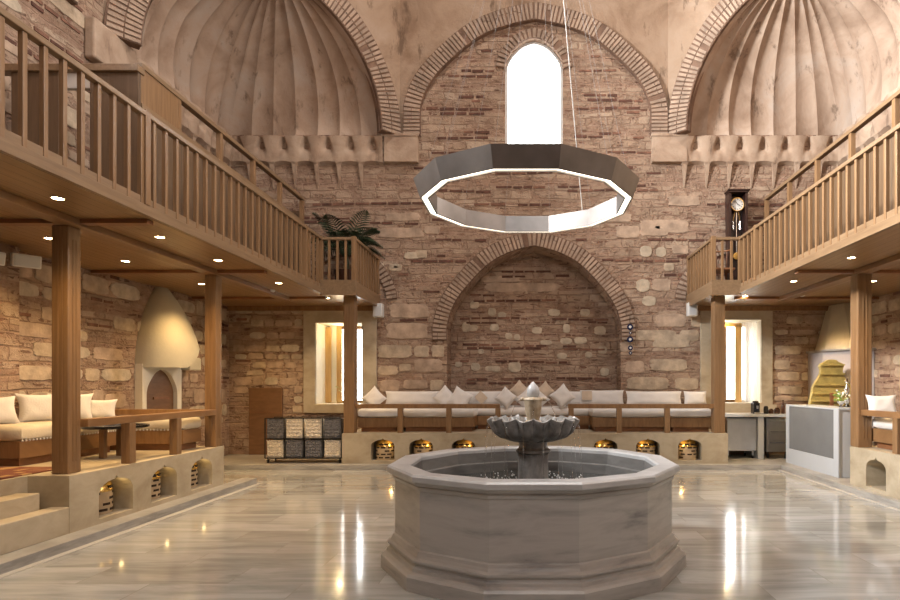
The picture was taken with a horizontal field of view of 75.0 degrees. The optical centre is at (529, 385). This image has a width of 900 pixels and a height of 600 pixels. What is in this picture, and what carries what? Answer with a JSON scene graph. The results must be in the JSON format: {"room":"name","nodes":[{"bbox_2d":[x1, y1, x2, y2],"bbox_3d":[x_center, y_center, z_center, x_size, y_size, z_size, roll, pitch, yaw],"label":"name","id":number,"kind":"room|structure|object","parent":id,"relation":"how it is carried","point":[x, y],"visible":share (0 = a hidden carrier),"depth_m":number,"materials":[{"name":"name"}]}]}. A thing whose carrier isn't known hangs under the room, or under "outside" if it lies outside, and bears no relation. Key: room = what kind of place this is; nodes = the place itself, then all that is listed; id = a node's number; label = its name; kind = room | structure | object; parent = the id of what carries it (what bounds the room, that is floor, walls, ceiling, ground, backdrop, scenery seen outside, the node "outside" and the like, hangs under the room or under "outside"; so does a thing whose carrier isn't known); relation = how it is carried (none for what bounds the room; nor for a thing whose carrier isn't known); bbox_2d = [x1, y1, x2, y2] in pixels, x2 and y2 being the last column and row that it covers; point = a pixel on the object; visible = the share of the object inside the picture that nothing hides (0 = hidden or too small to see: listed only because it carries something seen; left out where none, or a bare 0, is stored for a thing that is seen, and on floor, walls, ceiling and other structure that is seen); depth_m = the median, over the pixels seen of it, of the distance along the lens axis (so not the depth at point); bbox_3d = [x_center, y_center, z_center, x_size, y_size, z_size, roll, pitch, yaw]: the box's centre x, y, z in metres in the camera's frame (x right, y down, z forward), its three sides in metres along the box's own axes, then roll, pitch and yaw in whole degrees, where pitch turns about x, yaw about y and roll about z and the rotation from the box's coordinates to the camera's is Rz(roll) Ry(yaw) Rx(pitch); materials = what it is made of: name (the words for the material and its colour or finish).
{"room":"spa","nodes":[
{"label":"spa","id":0,"kind":"room"},
{"bbox_2d":[0,0,228,455],"bbox_3d":[-6.370,-4.100,5.216,0.660,11.200,13.631,0,0,0],"label":"wall","id":1,"kind":"structure","parent":0,"point":[112,307],"depth_m":7.96,"materials":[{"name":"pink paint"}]},
{"bbox_2d":[10,253,41,268],"bbox_3d":[-5.883,-1.455,6.765,0.236,0.171,0.260,0,0,40],"label":"wall speaker","id":2,"kind":"object","parent":1,"relation":"attached to","point":[16,259],"visible":1,"depth_m":6.68,"materials":[{"name":"white paint"}]},
{"bbox_2d":[135,287,200,408],"bbox_3d":[-5.925,-0.115,9.775,0.550,3.050,1.350,0,0,0],"label":"fireplace","id":3,"kind":"object","parent":1,"relation":"attached to","point":[167,345],"visible":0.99,"depth_m":9.43,"materials":[{"name":"beige paint"}]},
{"bbox_2d":[135,287,199,367],"bbox_3d":[-5.925,-0.970,9.720,0.550,1.340,1.240,0,0,0],"label":"hood","id":4,"kind":"object","parent":3,"relation":"attached to","point":[166,338],"depth_m":9.38,"materials":[{"name":"beige paint"}]},
{"bbox_2d":[0,6,379,310],"bbox_3d":[-4.640,-2.100,5.675,3.120,1.120,12.550,0,0,0],"label":"balcony","id":5,"kind":"object","parent":1,"relation":"attached to","point":[116,223],"visible":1,"depth_m":6.29,"materials":[{"name":"brown wood"}]},
{"bbox_2d":[5,63,304,272],"bbox_3d":[-5.340,-2.780,9.150,1.680,1.960,5.000,0,0,0],"label":"railing","id":6,"kind":"object","parent":5,"relation":"on","point":[137,82],"depth_m":6.82,"materials":[{"name":"brown wood"}]},
{"bbox_2d":[311,210,384,279],"bbox_3d":[-3.569,-2.548,11.175,1.437,1.496,1.390,0,0,0],"label":"potted palm","id":7,"kind":"object","parent":5,"relation":"on","point":[363,237],"visible":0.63,"depth_m":11.01,"materials":[{"name":"green"}]},
{"bbox_2d":[334,269,350,279],"bbox_3d":[-3.553,-2.010,11.200,0.450,0.420,0.450,0,0,0],"label":"pot","id":8,"kind":"object","parent":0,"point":[341,271],"depth_m":11.01,"materials":[{"name":"brown"}]},
{"bbox_2d":[0,470,899,599],"bbox_3d":[0.100,1.600,5.375,13.600,0.200,14.950,0,0,0],"label":"floor","id":9,"kind":"structure","parent":0,"point":[294,534],"depth_m":5.42,"materials":[{"name":"stone"}]},
{"bbox_2d":[0,446,223,554],"bbox_3d":[-5.300,1.180,3.370,1.800,0.640,9.940,0,0,0],"label":"stone platform","id":10,"kind":"object","parent":9,"relation":"on","point":[37,508],"visible":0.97,"depth_m":5.89,"materials":[{"name":"stone"}]},
{"bbox_2d":[0,467,51,479],"bbox_3d":[-5.300,0.854,5.250,0.900,0.012,1.700,0,0,0],"label":"rug","id":11,"kind":"object","parent":10,"relation":"on","point":[5,472],"visible":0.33,"depth_m":5.75,"materials":[{"name":"fabric"}]},
{"bbox_2d":[0,420,115,465],"bbox_3d":[-5.690,0.638,6.880,0.590,0.444,1.490,0,0,0],"label":"sofa","id":12,"kind":"object","parent":10,"relation":"on","point":[29,442],"visible":0.54,"depth_m":6.34,"materials":[{"name":"brown wood"}]},
{"bbox_2d":[0,396,19,423],"bbox_3d":[-5.893,0.270,6.364,0.212,0.321,0.460,0,0,24],"label":"cushion","id":13,"kind":"object","parent":12,"relation":"on","point":[7,409],"visible":0.99,"depth_m":6.43,"materials":[{"name":"white fabric"}]},
{"bbox_2d":[15,393,51,421],"bbox_3d":[-5.819,0.257,6.890,0.207,0.347,0.443,0,0,40],"label":"cushion","id":14,"kind":"object","parent":12,"relation":"on","point":[31,407],"visible":0.77,"depth_m":6.79,"materials":[{"name":"white fabric"}]},
{"bbox_2d":[47,393,93,418],"bbox_3d":[-5.745,0.260,7.255,0.460,0.341,0.188,0,0,-36],"label":"cushion","id":15,"kind":"object","parent":12,"relation":"on","point":[85,398],"visible":0.23,"depth_m":7.30,"materials":[{"name":"white fabric"}]},
{"bbox_2d":[91,399,117,417],"bbox_3d":[-5.531,0.299,7.471,0.360,0.263,0.153,0,0,-20],"label":"cushion","id":16,"kind":"object","parent":12,"relation":"on","point":[99,408],"visible":0.75,"depth_m":7.43,"materials":[{"name":"white fabric"}]},
{"bbox_2d":[52,225,80,473],"bbox_3d":[-4.580,-0.355,5.728,0.173,2.430,0.169,0,0,0],"label":"timber post","id":17,"kind":"object","parent":10,"relation":"on","point":[66,239],"visible":1,"depth_m":5.65,"materials":[{"name":"brown wood"}]},
{"bbox_2d":[99,481,113,514],"bbox_3d":[-4.670,1.148,6.205,0.350,0.424,0.350,0,0,0],"label":"brass lantern","id":18,"kind":"object","parent":10,"relation":"on","point":[106,492],"visible":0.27,"depth_m":6.17,"materials":[{"name":"metal"}]},
{"bbox_2d":[81,423,149,458],"bbox_3d":[-5.000,0.665,7.000,0.690,0.390,0.690,0,0,0],"label":"side table","id":19,"kind":"object","parent":10,"relation":"on","point":[102,429],"visible":0.61,"depth_m":6.90,"materials":[{"name":"black paint"}]},
{"bbox_2d":[81,423,149,429],"bbox_3d":[-5.000,0.487,7.000,0.690,0.035,0.690,0,0,0],"label":"tabletop","id":20,"kind":"object","parent":19,"relation":"on","point":[138,425],"depth_m":6.75,"materials":[{"name":"black paint"}]},
{"bbox_2d":[80,409,215,463],"bbox_3d":[-5.260,0.595,7.040,1.680,0.530,2.480,0,0,0],"label":"railing","id":21,"kind":"object","parent":10,"relation":"on","point":[128,422],"visible":0.89,"depth_m":6.86,"materials":[{"name":"brown wood"}]},
{"bbox_2d":[110,417,201,449],"bbox_3d":[-5.285,0.638,7.940,1.380,0.443,0.490,0,0,0],"label":"sofa","id":22,"kind":"object","parent":10,"relation":"on","point":[155,436],"visible":0.38,"depth_m":7.73,"materials":[{"name":"brown wood"}]},
{"bbox_2d":[151,470,160,499],"bbox_3d":[-4.670,1.148,7.015,0.350,0.424,0.350,0,0,0],"label":"brass lantern","id":23,"kind":"object","parent":10,"relation":"on","point":[155,484],"visible":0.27,"depth_m":6.99,"materials":[{"name":"metal"}]},
{"bbox_2d":[191,463,197,487],"bbox_3d":[-4.670,1.148,7.810,0.350,0.424,0.350,0,0,0],"label":"brass lantern","id":24,"kind":"object","parent":10,"relation":"on","point":[194,471],"visible":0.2,"depth_m":7.79,"materials":[{"name":"metal"}]},
{"bbox_2d":[205,275,220,446],"bbox_3d":[-4.500,-0.355,8.238,0.168,2.430,0.164,0,0,0],"label":"timber post","id":25,"kind":"object","parent":10,"relation":"on","point":[212,282],"visible":1,"depth_m":8.16,"materials":[{"name":"brown wood"}]},
{"bbox_2d":[0,478,256,574],"bbox_3d":[-4.305,1.455,3.650,0.230,0.090,10.500,0,0,0],"label":"trim","id":26,"kind":"structure","parent":9,"relation":"on","point":[10,561],"depth_m":5.82,"materials":[{"name":"stone"}]},
{"bbox_2d":[0,470,899,578],"bbox_3d":[0.145,1.497,4.375,8.670,0.006,11.950,0,0,0],"label":"trim","id":27,"kind":"structure","parent":9,"relation":"on","point":[245,488],"depth_m":6.22,"materials":[{"name":"grey stone"}]},
{"bbox_2d":[381,382,685,599],"bbox_3d":[0.028,0.730,5.170,2.540,1.540,2.540,0,0,0],"label":"fountain","id":28,"kind":"object","parent":9,"relation":"on","point":[532,519],"visible":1,"depth_m":4.18,"materials":[{"name":"stone"}]},
{"bbox_2d":[487,414,579,442],"bbox_3d":[0.028,0.382,5.170,0.817,0.226,0.817,0,0,0],"label":"bowl","id":29,"kind":"object","parent":28,"relation":"on","point":[532,428],"depth_m":4.90,"materials":[{"name":"grey stone"}]},
{"bbox_2d":[414,451,652,474],"bbox_3d":[0.028,0.950,5.170,2.096,0.500,2.096,0,0,0],"label":"water","id":30,"kind":"object","parent":28,"relation":"in","point":[458,462],"depth_m":5.95,"materials":[{"name":"liquid"}]},
{"bbox_2d":[229,0,837,453],"bbox_3d":[0.164,-4.100,12.250,12.728,11.200,0.900,0,0,0],"label":"wall","id":31,"kind":"structure","parent":0,"point":[469,309],"depth_m":11.95,"materials":[{"name":"brick"}]},
{"bbox_2d":[84,0,400,188],"bbox_3d":[-4.474,-6.875,10.058,3.662,5.650,3.994,0,0,0],"label":"squinch","id":32,"kind":"object","parent":31,"relation":"attached to","point":[270,68],"visible":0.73,"depth_m":11.48,"materials":[{"name":"paint"}]},
{"bbox_2d":[249,388,282,454],"bbox_3d":[-5.429,0.726,11.927,0.680,1.369,0.066,0,0,0],"label":"door","id":33,"kind":"structure","parent":31,"relation":"in","point":[263,402],"depth_m":11.90,"materials":[{"name":"brown wood"}]},
{"bbox_2d":[303,311,376,412],"bbox_3d":[-3.904,-0.515,12.285,1.504,2.163,0.820,0,0,0],"label":"window","id":34,"kind":"structure","parent":31,"relation":"in","point":[366,333],"depth_m":11.91,"materials":[{"name":"brown wood"}]},
{"bbox_2d":[325,327,331,402],"bbox_3d":[-4.440,-0.454,12.518,0.302,1.629,0.035,0,0,0],"label":"shutter","id":35,"kind":"object","parent":34,"relation":"attached to","point":[328,330],"depth_m":12.50,"materials":[{"name":"brown wood"}]},
{"bbox_2d":[373,303,383,317],"bbox_3d":[-3.077,-1.533,11.807,0.190,0.270,0.236,0,0,0],"label":"wall speaker","id":36,"kind":"object","parent":31,"relation":"attached to","point":[378,311],"visible":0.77,"depth_m":11.69,"materials":[{"name":"white paint"}]},
{"bbox_2d":[373,304,380,315],"bbox_3d":[-3.077,-1.533,11.692,0.160,0.240,0.006,0,0,0],"label":"grille","id":37,"kind":"object","parent":36,"relation":"attached to","point":[376,309],"depth_m":11.69,"materials":[{"name":"grey"}]},
{"bbox_2d":[505,42,562,143],"bbox_3d":[0.082,-6.057,12.075,1.195,2.225,0.010,0,0,0],"label":"window","id":38,"kind":"structure","parent":31,"relation":"in","point":[535,98],"depth_m":12.08,"materials":[{"name":"glass"}]},
{"bbox_2d":[224,454,899,508],"bbox_3d":[0.103,1.455,5.525,12.606,0.090,14.250,0,0,0],"label":"trim","id":39,"kind":"structure","parent":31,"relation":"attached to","point":[231,461],"depth_m":10.35,"materials":[{"name":"stone"}]},
{"bbox_2d":[264,417,343,462],"bbox_3d":[-4.144,0.996,10.800,1.414,0.828,0.416,0,0,0],"label":"shelving unit","id":40,"kind":"object","parent":39,"relation":"on","point":[284,418],"visible":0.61,"depth_m":10.59,"materials":[{"name":"black metal"}]},
{"bbox_2d":[267,419,285,437],"bbox_3d":[-4.668,0.771,10.785,0.309,0.376,0.390,0,0,0],"label":"woven basket","id":41,"kind":"object","parent":40,"relation":"in","point":[275,427],"visible":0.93,"depth_m":10.62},
{"bbox_2d":[266,439,290,457],"bbox_3d":[-4.668,1.151,10.785,0.309,0.326,0.390,0,0,0],"label":"woven basket","id":42,"kind":"object","parent":40,"relation":"in","point":[275,448],"visible":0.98,"depth_m":10.62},
{"bbox_2d":[286,419,304,437],"bbox_3d":[-4.319,0.771,10.785,0.309,0.376,0.390,0,0,0],"label":"woven basket","id":43,"kind":"object","parent":40,"relation":"in","point":[294,427],"visible":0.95,"depth_m":10.62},
{"bbox_2d":[286,439,308,457],"bbox_3d":[-4.319,1.151,10.785,0.309,0.326,0.390,0,0,0],"label":"woven basket","id":44,"kind":"object","parent":40,"relation":"in","point":[294,448],"visible":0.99,"depth_m":10.62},
{"bbox_2d":[305,419,323,437],"bbox_3d":[-3.969,0.771,10.785,0.309,0.376,0.390,0,0,0],"label":"woven basket","id":45,"kind":"object","parent":40,"relation":"in","point":[313,427],"visible":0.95,"depth_m":10.62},
{"bbox_2d":[305,439,327,457],"bbox_3d":[-3.969,1.151,10.785,0.309,0.326,0.390,0,0,0],"label":"woven basket","id":46,"kind":"object","parent":40,"relation":"in","point":[313,448],"visible":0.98,"depth_m":10.62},
{"bbox_2d":[324,439,340,457],"bbox_3d":[-3.620,1.151,10.785,0.309,0.326,0.390,0,0,0],"label":"woven basket","id":47,"kind":"object","parent":40,"relation":"in","point":[332,447],"visible":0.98,"depth_m":10.62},
{"bbox_2d":[324,418,343,437],"bbox_3d":[-3.620,0.771,10.785,0.309,0.376,0.390,0,0,0],"label":"woven basket","id":48,"kind":"object","parent":40,"relation":"in","point":[332,427],"visible":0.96,"depth_m":10.62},
{"bbox_2d":[342,426,727,463],"bbox_3d":[0.091,1.135,11.540,7.001,0.550,2.040,0,0,0],"label":"stone platform","id":49,"kind":"object","parent":39,"relation":"on","point":[359,447],"visible":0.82,"depth_m":10.52,"materials":[{"name":"stone"}]},
{"bbox_2d":[344,296,356,432],"bbox_3d":[-3.305,-0.390,10.678,0.208,2.500,0.204,0,0,0],"label":"timber post","id":50,"kind":"object","parent":49,"relation":"on","point":[350,302],"visible":1,"depth_m":10.58,"materials":[{"name":"brown wood"}]},
{"bbox_2d":[358,408,405,431],"bbox_3d":[-2.843,0.638,11.360,0.798,0.444,1.070,0,0,0],"label":"sofa","id":51,"kind":"object","parent":49,"relation":"on","point":[370,419],"visible":0.66,"depth_m":10.85,"materials":[{"name":"brown wood"}]},
{"bbox_2d":[361,386,386,403],"bbox_3d":[-3.125,0.250,11.620,0.528,0.520,0.202,0,0,-7],"label":"cushion","id":52,"kind":"object","parent":51,"relation":"on","point":[374,396],"visible":0.86,"depth_m":11.55,"materials":[{"name":"white fabric"}]},
{"bbox_2d":[376,439,393,459],"bbox_3d":[-2.673,1.138,10.720,0.350,0.424,0.350,0,0,0],"label":"brass lantern","id":53,"kind":"object","parent":49,"relation":"on","point":[384,448],"visible":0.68,"depth_m":10.58,"materials":[{"name":"metal"}]},
{"bbox_2d":[413,439,432,453],"bbox_3d":[-1.978,1.138,10.720,0.350,0.424,0.350,0,0,0],"label":"brass lantern","id":54,"kind":"object","parent":49,"relation":"on","point":[420,446],"visible":0.67,"depth_m":10.58,"materials":[{"name":"metal"}]},
{"bbox_2d":[355,404,500,432],"bbox_3d":[-1.869,0.595,10.660,2.657,0.530,0.100,0,0,0],"label":"railing","id":55,"kind":"object","parent":49,"relation":"on","point":[400,407],"visible":0.86,"depth_m":10.61,"materials":[{"name":"brown wood"}]},
{"bbox_2d":[404,408,477,431],"bbox_3d":[-1.721,0.638,11.385,1.397,0.444,1.020,0,0,0],"label":"sofa","id":56,"kind":"object","parent":49,"relation":"on","point":[415,419],"visible":0.73,"depth_m":10.90,"materials":[{"name":"brown wood"}]},
{"bbox_2d":[386,391,438,403],"bbox_3d":[-2.368,0.244,11.760,1.134,0.281,0.185,0,0,1],"label":"cushion","id":57,"kind":"object","parent":56,"relation":"on","point":[393,397],"visible":0.85,"depth_m":11.69,"materials":[{"name":"white fabric"}]},
{"bbox_2d":[432,385,452,403],"bbox_3d":[-1.696,0.229,11.570,0.526,0.518,0.203,0,0,-7],"label":"cushion","id":58,"kind":"object","parent":56,"relation":"on","point":[444,394],"visible":0.77,"depth_m":11.50,"materials":[{"name":"white fabric"}]},
{"bbox_2d":[447,386,473,403],"bbox_3d":[-1.388,0.258,11.500,0.540,0.536,0.202,0,0,7],"label":"cushion","id":59,"kind":"object","parent":56,"relation":"on","point":[459,396],"visible":0.84,"depth_m":11.44,"materials":[{"name":"white fabric"}]},
{"bbox_2d":[455,438,473,448],"bbox_3d":[-1.208,1.138,10.720,0.350,0.424,0.350,0,0,0],"label":"brass lantern","id":60,"kind":"object","parent":49,"relation":"on","point":[463,443],"visible":0.33,"depth_m":10.59,"materials":[{"name":"metal"}]},
{"bbox_2d":[477,405,588,428],"bbox_3d":[0.062,0.638,11.985,2.355,0.444,1.020,0,0,0],"label":"sofa","id":61,"kind":"object","parent":49,"relation":"on","point":[582,414],"visible":0.39,"depth_m":11.50,"materials":[{"name":"fabric"}]},
{"bbox_2d":[465,391,501,404],"bbox_3d":[-1.053,0.244,11.760,0.972,0.281,0.182,0,0,0],"label":"cushion","id":62,"kind":"object","parent":61,"relation":"on","point":[490,395],"visible":0.5,"depth_m":11.69,"materials":[{"name":"white fabric"}]},
{"bbox_2d":[494,387,517,408],"bbox_3d":[-0.477,0.238,11.519,0.479,0.475,0.201,0,0,8],"label":"cushion","id":63,"kind":"object","parent":61,"relation":"on","point":[505,397],"visible":1,"depth_m":11.45,"materials":[{"name":"white fabric"}]},
{"bbox_2d":[509,380,526,396],"bbox_3d":[-0.214,0.102,11.821,0.473,0.468,0.201,0,0,9],"label":"cushion","id":64,"kind":"object","parent":61,"relation":"on","point":[519,388],"visible":0.6,"depth_m":11.76,"materials":[{"name":"beige fabric"}]},
{"bbox_2d":[515,382,549,406],"bbox_3d":[0.040,0.271,11.619,0.734,0.720,0.224,0,0,4],"label":"cushion","id":65,"kind":"object","parent":61,"relation":"on","point":[524,394],"visible":0.31,"depth_m":11.58,"materials":[{"name":"white fabric"}]},
{"bbox_2d":[539,381,554,397],"bbox_3d":[0.305,0.112,11.822,0.452,0.448,0.196,0,0,-8],"label":"cushion","id":66,"kind":"object","parent":61,"relation":"on","point":[544,388],"visible":0.62,"depth_m":11.75,"materials":[{"name":"beige fabric"}]},
{"bbox_2d":[549,383,575,409],"bbox_3d":[0.646,0.209,11.519,0.540,0.534,0.202,0,0,-7],"label":"cushion","id":67,"kind":"object","parent":61,"relation":"on","point":[562,396],"visible":1,"depth_m":11.46,"materials":[{"name":"white fabric"}]},
{"bbox_2d":[557,391,580,404],"bbox_3d":[1.013,0.252,12.139,0.899,0.290,0.188,0,0,1],"label":"cushion","id":68,"kind":"object","parent":61,"relation":"on","point":[577,394],"visible":0.25,"depth_m":12.06,"materials":[{"name":"white fabric"}]},
{"bbox_2d":[595,438,613,448],"bbox_3d":[1.373,1.138,10.720,0.350,0.424,0.350,0,0,0],"label":"brass lantern","id":69,"kind":"object","parent":49,"relation":"on","point":[605,443],"visible":0.35,"depth_m":10.59,"materials":[{"name":"metal"}]},
{"bbox_2d":[588,408,663,431],"bbox_3d":[1.871,0.638,11.385,1.434,0.444,1.020,0,0,0],"label":"sofa","id":70,"kind":"object","parent":49,"relation":"on","point":[600,419],"visible":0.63,"depth_m":10.90,"materials":[{"name":"brown wood"}]},
{"bbox_2d":[580,390,623,403],"bbox_3d":[1.455,0.234,11.742,0.890,0.301,0.188,0,0,-2],"label":"cushion","id":71,"kind":"object","parent":70,"relation":"on","point":[598,396],"visible":0.85,"depth_m":11.67,"materials":[{"name":"white fabric"}]},
{"bbox_2d":[626,391,680,403],"bbox_3d":[2.506,0.244,11.739,1.132,0.281,0.181,0,0,0],"label":"cushion","id":72,"kind":"object","parent":70,"relation":"on","point":[633,397],"visible":0.87,"depth_m":11.67,"materials":[{"name":"white fabric"}]},
{"bbox_2d":[568,404,713,432],"bbox_3d":[2.031,0.595,10.660,2.665,0.530,0.100,0,0,0],"label":"railing","id":73,"kind":"object","parent":49,"relation":"on","point":[571,407],"visible":0.92,"depth_m":10.61,"materials":[{"name":"brown wood"}]},
{"bbox_2d":[636,439,654,454],"bbox_3d":[2.142,1.138,10.720,0.350,0.424,0.350,0,0,0],"label":"brass lantern","id":74,"kind":"object","parent":49,"relation":"on","point":[644,446],"visible":0.58,"depth_m":10.58,"materials":[{"name":"metal"}]},
{"bbox_2d":[663,408,710,431],"bbox_3d":[3.021,0.638,11.360,0.817,0.444,1.070,0,0,0],"label":"sofa","id":75,"kind":"object","parent":49,"relation":"on","point":[681,419],"visible":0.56,"depth_m":10.85,"materials":[{"name":"brown wood"}]},
{"bbox_2d":[684,391,706,403],"bbox_3d":[3.344,0.244,11.738,0.465,0.281,0.182,0,0,0],"label":"cushion","id":76,"kind":"object","parent":75,"relation":"on","point":[690,397],"visible":0.91,"depth_m":11.67,"materials":[{"name":"white fabric"}]},
{"bbox_2d":[678,439,696,459],"bbox_3d":[2.902,1.138,10.720,0.350,0.424,0.350,0,0,0],"label":"brass lantern","id":77,"kind":"object","parent":49,"relation":"on","point":[687,449],"visible":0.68,"depth_m":10.58,"materials":[{"name":"metal"}]},
{"bbox_2d":[711,296,724,432],"bbox_3d":[3.462,-0.390,10.678,0.208,2.500,0.204,0,0,0],"label":"timber post","id":78,"kind":"object","parent":49,"relation":"on","point":[717,302],"visible":1,"depth_m":10.58,"materials":[{"name":"brown wood"}]},
{"bbox_2d":[725,417,755,457],"bbox_3d":[4.112,1.020,11.525,0.582,0.780,0.610,0,0,0],"label":"fridge","id":79,"kind":"object","parent":39,"relation":"on","point":[741,431],"visible":0.67,"depth_m":11.24,"materials":[{"name":"metal"}]},
{"bbox_2d":[725,405,785,458],"bbox_3d":[4.411,0.895,11.575,1.278,1.030,0.750,0,0,0],"label":"countertop","id":80,"kind":"structure","parent":39,"relation":"on","point":[730,410],"depth_m":11.24,"materials":[{"name":"stone"}]},
{"bbox_2d":[751,401,760,413],"bbox_3d":[4.452,0.417,11.425,0.120,0.255,0.250,0,0,0],"label":"coffee machine","id":81,"kind":"object","parent":80,"relation":"on","point":[755,405],"visible":1,"depth_m":11.38,"materials":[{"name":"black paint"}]},
{"bbox_2d":[764,417,785,457],"bbox_3d":[4.819,1.020,11.530,0.443,0.780,0.600,0,0,0],"label":"drawer unit","id":82,"kind":"object","parent":39,"relation":"on","point":[774,427],"visible":0.56,"depth_m":11.25,"materials":[{"name":"metal"}]},
{"bbox_2d":[786,404,850,477],"bbox_3d":[4.975,0.876,9.810,0.490,1.071,1.820,0,0,0],"label":"reception desk","id":83,"kind":"object","parent":39,"relation":"on","point":[817,436],"depth_m":9.53,"materials":[{"name":"grey stone"}]},
{"bbox_2d":[833,390,849,407],"bbox_3d":[4.938,0.198,9.216,0.255,0.284,0.246,0,0,18],"label":"flower vase","id":84,"kind":"object","parent":83,"relation":"on","point":[841,402],"visible":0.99,"depth_m":9.17,"materials":[{"name":"white ceramic"}]},
{"bbox_2d":[843,379,849,406],"bbox_3d":[5.083,0.110,9.300,0.130,0.460,0.130,0,0,0],"label":"urn","id":85,"kind":"object","parent":83,"relation":"on","point":[847,389],"visible":0.91,"depth_m":9.28,"materials":[{"name":"white"}]},
{"bbox_2d":[808,359,849,405],"bbox_3d":[5.571,0.460,10.720,0.820,1.900,0.120,0,0,0],"label":"fire screen","id":86,"kind":"object","parent":39,"relation":"on","point":[830,378],"visible":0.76,"depth_m":10.70,"materials":[{"name":"metal"}]},
{"bbox_2d":[806,303,875,445],"bbox_3d":[6.035,-0.116,11.325,0.710,3.052,1.229,0,0,0],"label":"fireplace","id":87,"kind":"object","parent":39,"relation":"on","point":[833,342],"visible":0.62,"depth_m":11.38,"materials":[{"name":"beige paint"}]},
{"bbox_2d":[806,303,875,352],"bbox_3d":[6.035,-1.156,11.325,0.710,0.972,1.229,0,0,0],"label":"hood","id":88,"kind":"object","parent":87,"relation":"attached to","point":[834,336],"depth_m":11.39,"materials":[{"name":"beige paint"}]},
{"bbox_2d":[850,446,899,499],"bbox_3d":[5.490,1.135,5.150,1.820,0.550,6.300,0,0,0],"label":"stone platform","id":89,"kind":"object","parent":39,"relation":"on","point":[874,469],"visible":1,"depth_m":7.90,"materials":[{"name":"stone"}]},
{"bbox_2d":[850,274,871,446],"bbox_3d":[4.680,-0.355,8.198,0.208,2.430,0.204,0,0,0],"label":"timber post","id":90,"kind":"object","parent":89,"relation":"on","point":[860,284],"visible":1,"depth_m":8.10,"materials":[{"name":"brown wood"}]},
{"bbox_2d":[861,410,899,453],"bbox_3d":[4.670,0.595,5.150,0.100,0.530,5.900,0,0,0],"label":"railing","id":91,"kind":"object","parent":89,"relation":"on","point":[895,416],"visible":1,"depth_m":7.37,"materials":[{"name":"brown wood"}]},
{"bbox_2d":[872,417,891,449],"bbox_3d":[5.500,0.638,7.825,1.450,0.444,0.700,0,0,0],"label":"sofa","id":92,"kind":"object","parent":89,"relation":"on","point":[882,434],"visible":0.73,"depth_m":7.90,"materials":[{"name":"brown wood"}]},
{"bbox_2d":[865,395,896,416],"bbox_3d":[4.844,0.270,7.986,0.400,0.302,0.182,0,0,8],"label":"cushion","id":93,"kind":"object","parent":92,"relation":"on","point":[882,403],"visible":0.77,"depth_m":7.93,"materials":[{"name":"white fabric"}]},
{"bbox_2d":[627,324,632,354],"bbox_3d":[2.045,-1.036,11.854,0.124,0.792,0.038,0,0,0],"label":"bead hanging","id":94,"kind":"object","parent":31,"relation":"hanging from","point":[629,326],"visible":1,"depth_m":11.84,"materials":[{"name":"black paint"}]},
{"bbox_2d":[686,302,697,316],"bbox_3d":[3.290,-1.554,11.807,0.190,0.270,0.236,0,0,0],"label":"wall speaker","id":95,"kind":"object","parent":31,"relation":"attached to","point":[691,311],"visible":0.8,"depth_m":11.69,"materials":[{"name":"white paint"}]},
{"bbox_2d":[700,311,772,408],"bbox_3d":[4.244,-0.525,12.285,1.483,2.225,0.820,0,0,0],"label":"window","id":96,"kind":"structure","parent":31,"relation":"in","point":[740,338],"depth_m":11.96,"materials":[{"name":"brown wood"}]},
{"bbox_2d":[742,322,756,401],"bbox_3d":[4.585,-0.505,12.110,0.329,1.670,0.040,0,0,0],"label":"sheer curtain","id":97,"kind":"object","parent":96,"relation":"hanging from","point":[749,329],"depth_m":12.11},
{"bbox_2d":[725,405,776,412],"bbox_3d":[4.411,0.463,11.885,1.278,0.165,0.030,0,0,0],"label":"backsplash","id":98,"kind":"structure","parent":31,"relation":"attached to","point":[728,408],"depth_m":11.87,"materials":[{"name":"stone"}]},
{"bbox_2d":[668,0,899,188],"bbox_3d":[4.657,-6.875,10.042,3.699,5.650,4.031,0,0,0],"label":"squinch","id":99,"kind":"object","parent":31,"relation":"attached to","point":[798,68],"visible":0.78,"depth_m":11.61,"materials":[{"name":"paint"}]},
{"bbox_2d":[872,112,899,445],"bbox_3d":[6.590,-4.100,5.234,0.620,11.200,13.669,0,0,0],"label":"wall","id":100,"kind":"structure","parent":0,"point":[886,309],"depth_m":10.38,"materials":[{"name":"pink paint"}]},
{"bbox_2d":[686,123,899,310],"bbox_3d":[4.805,-2.100,5.675,3.190,1.120,12.550,0,0,0],"label":"balcony","id":101,"kind":"object","parent":100,"relation":"attached to","point":[822,273],"visible":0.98,"depth_m":8.28,"materials":[{"name":"brown wood"}]},
{"bbox_2d":[716,249,734,279],"bbox_3d":[3.688,-2.239,11.285,0.516,0.879,0.450,0,0,0],"label":"bentwood chair","id":102,"kind":"object","parent":101,"relation":"on","point":[718,270],"visible":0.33,"depth_m":11.39,"materials":[{"name":"brown wood"}]},
{"bbox_2d":[724,189,749,280],"bbox_3d":[4.162,-2.861,11.662,0.438,2.123,0.264,0,0,0],"label":"clock","id":103,"kind":"object","parent":101,"relation":"on","point":[736,200],"visible":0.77,"depth_m":11.67,"materials":[{"name":"brown wood"}]},
{"bbox_2d":[764,89,899,269],"bbox_3d":[5.147,-2.780,7.325,0.945,1.960,8.650,0,0,0],"label":"railing","id":104,"kind":"object","parent":101,"relation":"on","point":[894,100],"depth_m":8.70,"materials":[{"name":"brown wood"}]},
{"bbox_3d":[0.100,-12.298,5.175,12.600,5.195,13.550,0,0,0],"label":"ceiling","id":105,"kind":"structure","parent":0,"visible":0},
{"bbox_2d":[413,0,639,232],"bbox_3d":[-0.030,-8.000,5.170,1.919,12.800,1.919,0,0,0],"label":"chandelier","id":106,"kind":"object","parent":105,"relation":"hanging from","point":[489,158],"visible":1,"depth_m":4.60,"materials":[{"name":"metal"}]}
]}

